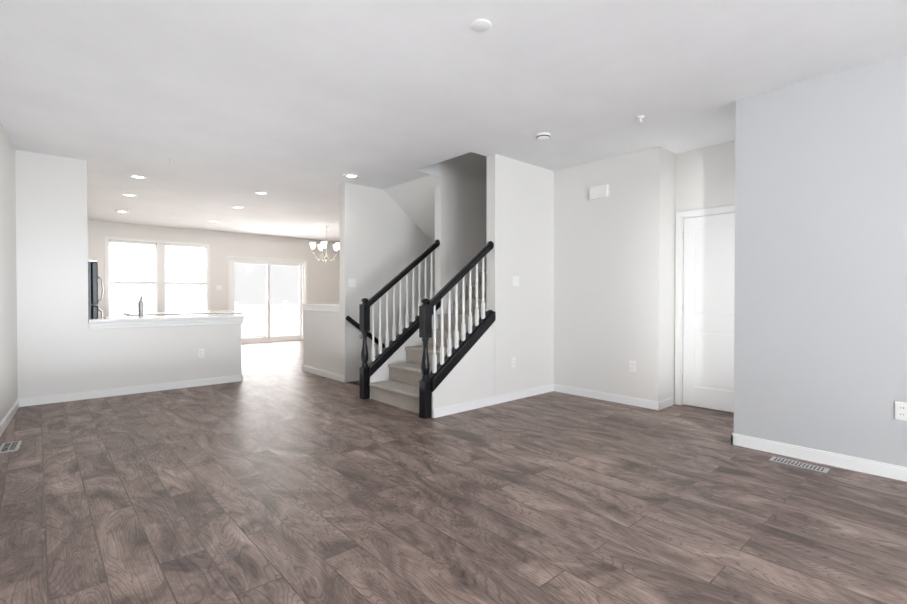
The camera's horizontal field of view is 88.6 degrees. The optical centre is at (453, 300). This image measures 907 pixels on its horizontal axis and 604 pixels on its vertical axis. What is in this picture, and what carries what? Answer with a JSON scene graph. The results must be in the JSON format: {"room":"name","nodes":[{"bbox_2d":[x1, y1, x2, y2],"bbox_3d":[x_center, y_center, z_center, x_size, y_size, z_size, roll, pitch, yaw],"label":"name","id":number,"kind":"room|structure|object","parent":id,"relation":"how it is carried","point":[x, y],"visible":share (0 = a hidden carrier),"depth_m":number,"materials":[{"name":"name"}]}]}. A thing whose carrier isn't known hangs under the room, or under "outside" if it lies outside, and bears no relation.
{"room":"empty living room","nodes":[
{"label":"empty living room","id":0,"kind":"room"},
{"bbox_2d":[0,121,17,422],"bbox_3d":[-2.882,-0.232,2.075,1.200,3.290,17.450,-1,1,-42],"label":"wall","id":1,"kind":"structure","parent":0,"point":[8,345],"depth_m":4.43,"materials":[{"name":"white paint"}]},
{"bbox_2d":[0,365,906,481],"bbox_3d":[-0.147,1.093,4.573,7.811,0.090,17.101,-1,1,-42],"label":"baseboard","id":2,"kind":"structure","parent":1,"relation":"attached to","point":[887,470],"depth_m":4.97,"materials":[{"name":"white wood"}]},
{"bbox_2d":[15,150,240,398],"bbox_3d":[-3.847,-0.245,5.756,2.275,2.740,0.120,-1,1,-42],"label":"wall","id":3,"kind":"structure","parent":0,"point":[52,273],"depth_m":5.24,"materials":[{"name":"white paint"}]},
{"bbox_2d":[89,318,243,329],"bbox_3d":[-3.602,0.286,5.961,1.703,0.075,0.150,-1,1,-42],"label":"trim","id":4,"kind":"structure","parent":3,"relation":"attached to","point":[115,325],"depth_m":5.83,"materials":[{"name":"white wood"}]},
{"bbox_2d":[198,349,203,357],"bbox_3d":[-3.332,0.692,6.140,0.070,0.115,0.008,-1,1,-42],"label":"electrical outlet plate","id":5,"kind":"object","parent":3,"relation":"attached to","point":[200,351],"depth_m":6.13,"materials":[{"name":"white plastic"}]},
{"bbox_2d":[88,220,339,318],"bbox_3d":[-5.601,-0.301,11.254,7.000,2.740,0.150,-1,1,-42],"label":"wall","id":6,"kind":"structure","parent":0,"point":[323,282],"depth_m":11.24,"materials":[{"name":"white paint"}]},
{"bbox_2d":[104,236,209,316],"bbox_3d":[-6.534,-0.397,10.369,2.040,1.900,0.160,-1,1,-42],"label":"window frames","id":7,"kind":"structure","parent":6,"relation":"in","point":[160,276],"depth_m":10.32,"materials":[{"name":"white plastic"}]},
{"bbox_2d":[109,240,205,315],"bbox_3d":[-6.524,-0.412,10.358,1.840,1.734,0.042,-1,1,-42],"label":"blinds","id":8,"kind":"object","parent":7,"relation":"attached to","point":[127,293],"visible":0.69,"depth_m":10.21,"materials":[{"name":"white plastic"}]},
{"bbox_2d":[216,285,221,289],"bbox_3d":[-5.612,-0.319,11.131,0.116,0.115,0.016,-1,1,-42],"label":"switch plate","id":9,"kind":"object","parent":6,"relation":"attached to","point":[218,287],"depth_m":11.13,"materials":[{"name":"white plastic"}]},
{"bbox_2d":[227,255,306,343],"bbox_3d":[-4.758,-0.025,11.980,2.030,2.175,0.136,-1,1,-42],"label":"door","id":10,"kind":"structure","parent":6,"relation":"in","point":[232,260],"depth_m":11.97,"materials":[{"name":"white glass"}]},
{"bbox_2d":[303,310,339,373],"bbox_3d":[-1.944,0.595,6.986,0.120,1.035,1.200,-1,1,-42],"label":"wall","id":11,"kind":"structure","parent":0,"point":[321,340],"depth_m":6.90,"materials":[{"name":"white paint"}]},
{"bbox_2d":[301,304,339,311],"bbox_3d":[-1.951,0.101,6.989,0.164,0.100,1.222,-1,1,-42],"label":"trim","id":12,"kind":"structure","parent":11,"relation":"on","point":[324,307],"depth_m":6.86,"materials":[{"name":"white wood"}]},
{"bbox_2d":[339,183,434,384],"bbox_3d":[-0.164,0.736,7.676,3.690,4.740,0.150,-1,1,-42],"label":"wall","id":13,"kind":"structure","parent":0,"point":[384,239],"depth_m":6.67,"materials":[{"name":"white paint"}]},
{"bbox_2d":[348,279,355,286],"bbox_3d":[-1.400,-0.251,6.446,0.116,0.115,0.017,-1,1,-42],"label":"switch plate","id":14,"kind":"object","parent":13,"relation":"attached to","point":[352,282],"depth_m":6.45,"materials":[{"name":"white plastic"}]},
{"bbox_2d":[383,175,440,242],"bbox_3d":[0.192,-0.930,7.127,2.270,1.998,1.119,-1,1,-42],"label":"soffit","id":15,"kind":"structure","parent":0,"point":[414,200],"depth_m":6.66,"materials":[{"name":"white paint"}]},
{"bbox_2d":[0,340,906,603],"bbox_3d":[-0.220,1.264,4.476,8.350,0.250,17.450,-1,1,-42],"label":"floor","id":16,"kind":"structure","parent":0,"point":[277,475],"depth_m":2.62,"materials":[{"name":"brown wood"}]},
{"bbox_2d":[0,441,21,452],"bbox_3d":[-3.476,1.144,3.645,0.120,0.007,0.302,0,1,-39],"label":"floor vent","id":17,"kind":"object","parent":16,"relation":"in","point":[9,447],"depth_m":3.64,"materials":[{"name":"grey metal"}]},
{"bbox_2d":[88,260,103,318],"bbox_3d":[-4.756,0.321,5.655,0.754,1.612,0.925,-1,1,-42],"label":"refrigerator","id":18,"kind":"object","parent":16,"relation":"on","point":[93,300],"visible":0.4,"depth_m":5.49,"materials":[{"name":"grey metal"}]},
{"bbox_2d":[345,240,495,418],"bbox_3d":[0.502,0.981,6.652,4.063,4.671,2.264,-1,1,-42],"label":"staircase","id":19,"kind":"structure","parent":16,"relation":"on","point":[427,360],"depth_m":5.07,"materials":[{"name":"black wood"}]},
{"bbox_2d":[769,456,829,473],"bbox_3d":[2.419,1.148,3.261,0.115,0.007,0.330,-1,1,-42],"label":"floor vent","id":20,"kind":"object","parent":16,"relation":"in","point":[774,459],"depth_m":3.25,"materials":[{"name":"grey metal"}]},
{"bbox_3d":[-3.777,0.683,6.253,1.470,0.875,0.508,-1,1,-42],"label":"cabinet","id":21,"kind":"object","parent":16,"relation":"on","visible":0},
{"bbox_2d":[88,314,244,322],"bbox_3d":[-3.778,0.224,6.161,1.708,0.040,0.715,-1,1,-42],"label":"countertop","id":22,"kind":"structure","parent":21,"relation":"on","point":[165,318],"depth_m":5.92,"materials":[{"name":"white stone"}]},
{"bbox_2d":[138,296,143,316],"bbox_3d":[-4.058,0.071,6.029,0.068,0.269,0.248,-1,1,-42],"label":"faucet","id":23,"kind":"object","parent":22,"relation":"on","point":[140,308],"visible":1,"depth_m":5.99,"materials":[{"name":"silver metal"}]},
{"bbox_3d":[-4.477,0.667,7.739,1.470,0.877,0.900,-1,1,-42],"label":"kitchen island","id":24,"kind":"object","parent":16,"relation":"on","visible":0},
{"bbox_2d":[123,311,242,315],"bbox_3d":[-4.477,0.208,7.734,1.550,0.040,0.980,-1,1,-42],"label":"island countertop","id":25,"kind":"structure","parent":24,"relation":"on","point":[178,313],"depth_m":7.61,"materials":[{"name":"white stone"}]},
{"bbox_2d":[0,0,906,241],"bbox_3d":[-0.220,-1.751,4.446,8.350,0.300,17.450,-1,1,-42],"label":"ceiling","id":26,"kind":"structure","parent":0,"point":[296,110],"depth_m":3.42,"materials":[{"name":"paint"}]},
{"bbox_2d":[121,193,136,195],"bbox_3d":[-4.966,-1.624,7.115,0.192,0.018,0.192,0,1,15],"label":"recessed light","id":27,"kind":"object","parent":26,"relation":"in","point":[125,194],"depth_m":7.07,"materials":[{"name":"white"}]},
{"bbox_2d":[129,174,146,178],"bbox_3d":[-4.091,-1.613,6.033,0.192,0.018,0.200,0,1,15],"label":"recessed light","id":28,"kind":"object","parent":26,"relation":"in","point":[131,175],"depth_m":6.01,"materials":[{"name":"white"}]},
{"bbox_2d":[254,191,267,194],"bbox_3d":[-2.891,-1.622,6.987,0.192,0.018,0.200,0,1,15],"label":"recessed light","id":29,"kind":"object","parent":26,"relation":"in","point":[257,192],"depth_m":6.95,"materials":[{"name":"white"}]},
{"bbox_2d":[310,226,339,262],"bbox_3d":[-2.838,-1.246,10.351,0.692,0.830,0.667,-1,1,-42],"label":"chandelier","id":30,"kind":"object","parent":26,"relation":"hanging from","point":[323,246],"visible":0.98,"depth_m":10.26,"materials":[{"name":"white glass"}]},
{"bbox_2d":[343,173,358,177],"bbox_3d":[-1.317,-1.612,5.995,0.192,0.018,0.200,0,1,15],"label":"recessed light","id":31,"kind":"object","parent":26,"relation":"in","point":[349,175],"depth_m":5.97,"materials":[{"name":"white"}]},
{"bbox_2d":[470,19,491,31],"bbox_3d":[0.158,-1.579,2.670,0.124,0.008,0.124,-1,1,-42],"label":"cover plate","id":32,"kind":"object","parent":26,"relation":"attached to","point":[480,25],"visible":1,"depth_m":2.66,"materials":[{"name":"white plastic"}]},
{"bbox_2d":[536,132,550,140],"bbox_3d":[0.866,-1.580,4.487,0.140,0.044,0.140,-1,1,-42],"label":"smoke detector","id":33,"kind":"object","parent":26,"relation":"attached to","point":[543,136],"visible":1,"depth_m":4.44,"materials":[{"name":"white plastic"}]},
{"bbox_2d":[636,115,643,122],"bbox_3d":[1.620,-1.575,4.035,0.067,0.043,0.067,0,1,36],"label":"sprinkler head","id":34,"kind":"object","parent":26,"relation":"attached to","point":[637,117],"depth_m":4.03},
{"bbox_2d":[435,152,486,313],"bbox_3d":[0.226,-0.682,6.487,2.678,7.600,0.120,-1,1,-42],"label":"wall","id":35,"kind":"structure","parent":0,"point":[461,220],"depth_m":6.27,"materials":[{"name":"white paint"}]},
{"bbox_2d":[487,154,553,395],"bbox_3d":[1.432,-1.678,6.042,3.460,5.600,0.130,-1,1,-42],"label":"wall","id":36,"kind":"structure","parent":0,"point":[520,215],"depth_m":5.39,"materials":[{"name":"white paint"}]},
{"bbox_2d":[511,357,514,367],"bbox_3d":[0.682,0.700,5.300,0.070,0.115,0.008,-1,1,-42],"label":"electrical outlet plate","id":37,"kind":"object","parent":36,"relation":"attached to","point":[513,358],"depth_m":5.29,"materials":[{"name":"white plastic"}]},
{"bbox_2d":[512,276,518,285],"bbox_3d":[0.715,-0.226,5.314,0.116,0.115,0.016,-1,1,-42],"label":"switch plate","id":38,"kind":"object","parent":36,"relation":"attached to","point":[515,279],"depth_m":5.31,"materials":[{"name":"white plastic"}]},
{"bbox_2d":[554,146,675,403],"bbox_3d":[2.447,-0.247,5.995,2.030,2.740,1.316,-1,1,-42],"label":"wall","id":39,"kind":"structure","parent":0,"point":[614,283],"depth_m":5.17,"materials":[{"name":"white paint"}]},
{"bbox_2d":[590,184,608,199],"bbox_3d":[1.661,-1.240,5.303,0.050,0.140,0.230,-1,1,-42],"label":"door chime","id":40,"kind":"object","parent":39,"relation":"attached to","point":[599,192],"visible":1,"depth_m":5.27,"materials":[{"name":"white plastic"}]},
{"bbox_2d":[629,361,635,371],"bbox_3d":[1.940,0.708,5.043,0.008,0.115,0.070,-1,1,-42],"label":"electrical outlet plate","id":41,"kind":"object","parent":39,"relation":"attached to","point":[632,364],"depth_m":5.04,"materials":[{"name":"white plastic"}]},
{"bbox_2d":[675,141,734,404],"bbox_3d":[3.339,-0.240,5.300,1.630,2.740,0.910,-1,1,-42],"label":"wall","id":42,"kind":"structure","parent":0,"point":[705,177],"depth_m":4.86,"materials":[{"name":"white paint"}]},
{"bbox_2d":[675,205,734,404],"bbox_3d":[2.760,0.087,4.791,0.116,2.097,0.884,-1,1,-42],"label":"door frame","id":43,"kind":"structure","parent":42,"relation":"attached to","point":[679,265],"depth_m":5.05,"materials":[{"name":"white wood"}]},
{"bbox_2d":[682,213,734,412],"bbox_3d":[2.723,0.119,4.766,0.110,2.017,0.752,-1,1,-42],"label":"closet door","id":44,"kind":"structure","parent":42,"relation":"in","point":[708,312],"depth_m":4.86,"materials":[{"name":"white wood"}]},
{"bbox_2d":[734,52,906,466],"bbox_3d":[5.420,-0.208,2.176,2.700,2.740,6.520,-1,1,-42],"label":"wall block","id":45,"kind":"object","parent":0,"point":[820,329],"visible":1,"depth_m":3.28,"materials":[{"name":"grey paint"}]},
{"bbox_2d":[895,401,906,420],"bbox_3d":[2.882,0.709,2.987,0.008,0.115,0.070,-1,1,-42],"label":"electrical outlet plate","id":46,"kind":"object","parent":45,"relation":"attached to","point":[900,410],"depth_m":2.99,"materials":[{"name":"white plastic"}]},
{"label":"outside","id":47,"kind":"structure","parent":0,"visible":0},
{"bbox_2d":[111,243,298,312],"bbox_3d":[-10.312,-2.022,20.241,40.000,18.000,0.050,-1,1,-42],"label":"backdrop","id":48,"kind":"structure","parent":47,"point":[274,270],"depth_m":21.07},
{"bbox_2d":[241,334,298,337],"bbox_3d":[-5.293,1.153,13.323,4.200,0.110,2.500,-1,1,-42],"label":"floor","id":49,"kind":"structure","parent":47,"point":[270,336],"depth_m":14.23,"materials":[{"name":"grey"}]},
{"bbox_2d":[177,301,298,334],"bbox_3d":[-5.330,0.559,13.294,4.085,1.080,2.415,-1,1,-42],"label":"deck railing","id":50,"kind":"object","parent":49,"relation":"on","point":[285,319],"depth_m":14.57,"materials":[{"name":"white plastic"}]},
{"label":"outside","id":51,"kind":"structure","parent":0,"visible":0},
{"bbox_2d":[111,309,298,336],"bbox_3d":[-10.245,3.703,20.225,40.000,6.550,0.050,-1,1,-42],"label":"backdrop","id":52,"kind":"structure","parent":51,"point":[258,323],"depth_m":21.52,"materials":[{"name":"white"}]}
]}

